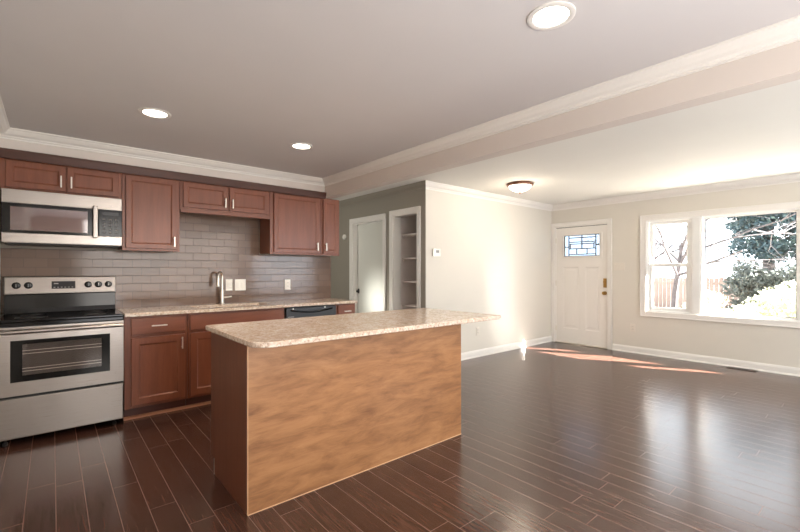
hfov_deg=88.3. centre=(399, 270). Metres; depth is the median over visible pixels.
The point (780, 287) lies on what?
shrub
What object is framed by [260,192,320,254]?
upper cabinet
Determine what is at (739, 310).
shrub
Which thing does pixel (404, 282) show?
closet shelf
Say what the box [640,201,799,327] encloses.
window
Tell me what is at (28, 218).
microwave oven
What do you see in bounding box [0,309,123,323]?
cooktop
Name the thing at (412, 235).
closet shelf
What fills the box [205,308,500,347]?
island countertop
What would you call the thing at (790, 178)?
trim
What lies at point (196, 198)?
upper cabinet
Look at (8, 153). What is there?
strip
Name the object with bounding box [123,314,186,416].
base cabinet
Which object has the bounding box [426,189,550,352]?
wall
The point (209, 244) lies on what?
backsplash
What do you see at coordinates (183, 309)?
countertop
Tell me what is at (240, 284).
light switch
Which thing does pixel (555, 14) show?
recessed light
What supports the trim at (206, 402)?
on the floor
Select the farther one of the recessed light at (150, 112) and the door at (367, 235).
the door at (367, 235)
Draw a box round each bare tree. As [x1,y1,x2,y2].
[579,223,723,259]
[597,220,707,261]
[654,213,795,307]
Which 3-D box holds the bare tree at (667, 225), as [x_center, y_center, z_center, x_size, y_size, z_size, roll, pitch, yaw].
[13.059,-1.123,22.279,5.229,5.733,6.056,0,0,11]
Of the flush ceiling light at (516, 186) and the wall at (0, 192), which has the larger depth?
the flush ceiling light at (516, 186)
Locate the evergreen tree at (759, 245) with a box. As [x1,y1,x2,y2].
[723,212,795,313]
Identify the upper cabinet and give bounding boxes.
[0,158,121,198]
[118,173,179,251]
[180,180,269,219]
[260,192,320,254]
[321,198,338,255]
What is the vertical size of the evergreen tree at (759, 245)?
5.836 m
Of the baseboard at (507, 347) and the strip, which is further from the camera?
the baseboard at (507, 347)
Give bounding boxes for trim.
[0,95,9,133]
[0,127,324,185]
[123,401,210,420]
[322,15,799,185]
[339,180,425,207]
[389,206,420,309]
[425,180,552,210]
[552,173,799,210]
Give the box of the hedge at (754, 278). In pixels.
[719,259,795,313]
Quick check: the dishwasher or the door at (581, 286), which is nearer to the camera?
the dishwasher
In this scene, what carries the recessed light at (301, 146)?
in the ceiling at (359, 82)
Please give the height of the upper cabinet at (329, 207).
0.692 m
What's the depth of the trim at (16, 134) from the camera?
3.72 m
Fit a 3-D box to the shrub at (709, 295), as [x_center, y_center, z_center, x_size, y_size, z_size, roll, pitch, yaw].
[8.497,1.161,11.517,1.099,1.282,1.417,0,0,-40]
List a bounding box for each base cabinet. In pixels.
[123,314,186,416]
[186,308,283,404]
[333,303,354,314]
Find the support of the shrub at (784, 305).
on the ground
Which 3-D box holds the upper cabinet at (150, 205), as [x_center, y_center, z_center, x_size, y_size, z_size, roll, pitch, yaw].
[-2.375,-0.526,3.909,0.462,0.692,0.344,0,0,-40]
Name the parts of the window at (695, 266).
sash, sash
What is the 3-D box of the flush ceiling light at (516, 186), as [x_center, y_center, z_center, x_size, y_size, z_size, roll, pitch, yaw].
[1.601,-1.091,5.499,0.352,0.138,0.352,0,0,-40]
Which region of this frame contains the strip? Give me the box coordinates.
[0,147,325,198]
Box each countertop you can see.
[116,298,356,316]
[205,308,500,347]
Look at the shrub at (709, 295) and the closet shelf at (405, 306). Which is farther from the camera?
the shrub at (709, 295)
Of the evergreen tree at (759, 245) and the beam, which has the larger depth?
the evergreen tree at (759, 245)
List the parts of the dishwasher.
handle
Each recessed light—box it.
[138,107,170,118]
[290,142,312,149]
[527,1,575,29]
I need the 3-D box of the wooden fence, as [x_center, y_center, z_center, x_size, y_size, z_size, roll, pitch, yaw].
[11.188,0.996,17.816,0.080,1.459,8.400,0,0,-40]
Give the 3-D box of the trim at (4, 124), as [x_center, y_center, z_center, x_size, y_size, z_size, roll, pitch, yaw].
[-0.882,-1.044,0.603,0.080,0.075,6.660,0,0,-40]
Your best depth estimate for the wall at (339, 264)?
6.29 m
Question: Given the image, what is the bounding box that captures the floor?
[0,341,799,531]
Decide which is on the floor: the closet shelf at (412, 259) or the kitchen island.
the kitchen island
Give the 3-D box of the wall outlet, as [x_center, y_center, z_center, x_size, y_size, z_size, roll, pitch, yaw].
[-1.360,0.171,4.986,0.074,0.125,0.009,0,0,-40]
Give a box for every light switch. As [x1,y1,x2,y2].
[226,279,231,290]
[235,279,245,290]
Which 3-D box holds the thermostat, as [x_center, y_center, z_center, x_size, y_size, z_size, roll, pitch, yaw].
[0.486,-0.237,5.511,0.139,0.105,0.034,0,0,-40]
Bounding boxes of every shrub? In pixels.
[679,289,732,312]
[706,298,764,314]
[738,288,795,317]
[758,280,795,315]
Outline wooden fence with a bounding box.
[653,277,742,310]
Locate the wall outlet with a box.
[285,279,289,289]
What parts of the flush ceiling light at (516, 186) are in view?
lamp shade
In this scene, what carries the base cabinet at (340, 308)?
on the floor
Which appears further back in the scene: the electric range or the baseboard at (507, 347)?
the baseboard at (507, 347)
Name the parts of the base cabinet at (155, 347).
drawer, door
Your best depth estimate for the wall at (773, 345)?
5.91 m
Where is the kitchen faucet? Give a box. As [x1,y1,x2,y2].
[216,271,231,303]
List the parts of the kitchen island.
panel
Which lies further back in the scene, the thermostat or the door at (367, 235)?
the door at (367, 235)
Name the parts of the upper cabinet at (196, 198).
door, light rail, door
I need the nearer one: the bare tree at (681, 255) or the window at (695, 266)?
the window at (695, 266)
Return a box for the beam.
[325,40,799,198]
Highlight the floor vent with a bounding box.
[726,366,757,371]
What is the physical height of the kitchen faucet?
0.352 m
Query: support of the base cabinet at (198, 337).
on the floor
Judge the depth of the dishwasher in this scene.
4.54 m
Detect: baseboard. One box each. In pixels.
[461,336,551,360]
[612,344,799,376]
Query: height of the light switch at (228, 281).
0.125 m
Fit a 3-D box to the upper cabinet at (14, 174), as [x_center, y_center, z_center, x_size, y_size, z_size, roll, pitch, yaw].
[-2.857,-0.749,3.502,0.794,0.247,0.344,0,0,-40]
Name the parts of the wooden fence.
board panel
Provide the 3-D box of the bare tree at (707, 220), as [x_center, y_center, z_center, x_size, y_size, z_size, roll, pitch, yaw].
[8.417,-0.695,15.354,4.504,4.853,5.267,0,0,-20]
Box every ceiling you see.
[0,0,799,177]
[333,80,799,204]
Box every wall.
[0,138,324,191]
[0,192,0,317]
[1,219,320,316]
[331,189,425,310]
[401,215,416,308]
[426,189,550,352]
[551,182,799,367]
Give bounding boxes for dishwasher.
[284,305,335,318]
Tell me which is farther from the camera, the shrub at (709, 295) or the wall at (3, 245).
the shrub at (709, 295)
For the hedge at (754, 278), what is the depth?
13.00 m
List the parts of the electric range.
knob, knob, control panel, storage drawer, door handle, trim, oven door, knob, knob, knob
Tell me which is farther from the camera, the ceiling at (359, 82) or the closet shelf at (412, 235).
the closet shelf at (412, 235)
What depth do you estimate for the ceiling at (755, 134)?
4.27 m
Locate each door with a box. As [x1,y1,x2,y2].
[349,213,385,312]
[551,218,611,349]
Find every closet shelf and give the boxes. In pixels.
[402,233,416,238]
[402,257,416,261]
[402,281,416,284]
[402,304,416,308]
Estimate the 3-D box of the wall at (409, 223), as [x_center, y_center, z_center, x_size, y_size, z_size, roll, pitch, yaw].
[0.422,0.058,6.055,0.745,2.435,0.690,0,0,-40]
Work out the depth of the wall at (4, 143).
3.75 m
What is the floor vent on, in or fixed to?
in the floor
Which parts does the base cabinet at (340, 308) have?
drawer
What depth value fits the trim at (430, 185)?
6.12 m
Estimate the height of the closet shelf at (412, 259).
0.060 m
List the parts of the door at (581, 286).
deadbolt plate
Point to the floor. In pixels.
(555, 436)
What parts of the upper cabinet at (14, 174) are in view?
door, door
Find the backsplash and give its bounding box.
[0,212,330,313]
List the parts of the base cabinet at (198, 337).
door, drawer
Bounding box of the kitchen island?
[211,324,460,515]
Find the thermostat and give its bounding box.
[432,249,439,256]
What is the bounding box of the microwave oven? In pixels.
[1,188,121,248]
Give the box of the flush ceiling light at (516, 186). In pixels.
[506,181,533,193]
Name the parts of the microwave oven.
door, handle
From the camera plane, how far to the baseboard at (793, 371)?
5.61 m
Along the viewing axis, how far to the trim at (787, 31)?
2.35 m
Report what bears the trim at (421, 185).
attached to the wall at (339, 264)
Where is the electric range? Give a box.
[0,276,123,446]

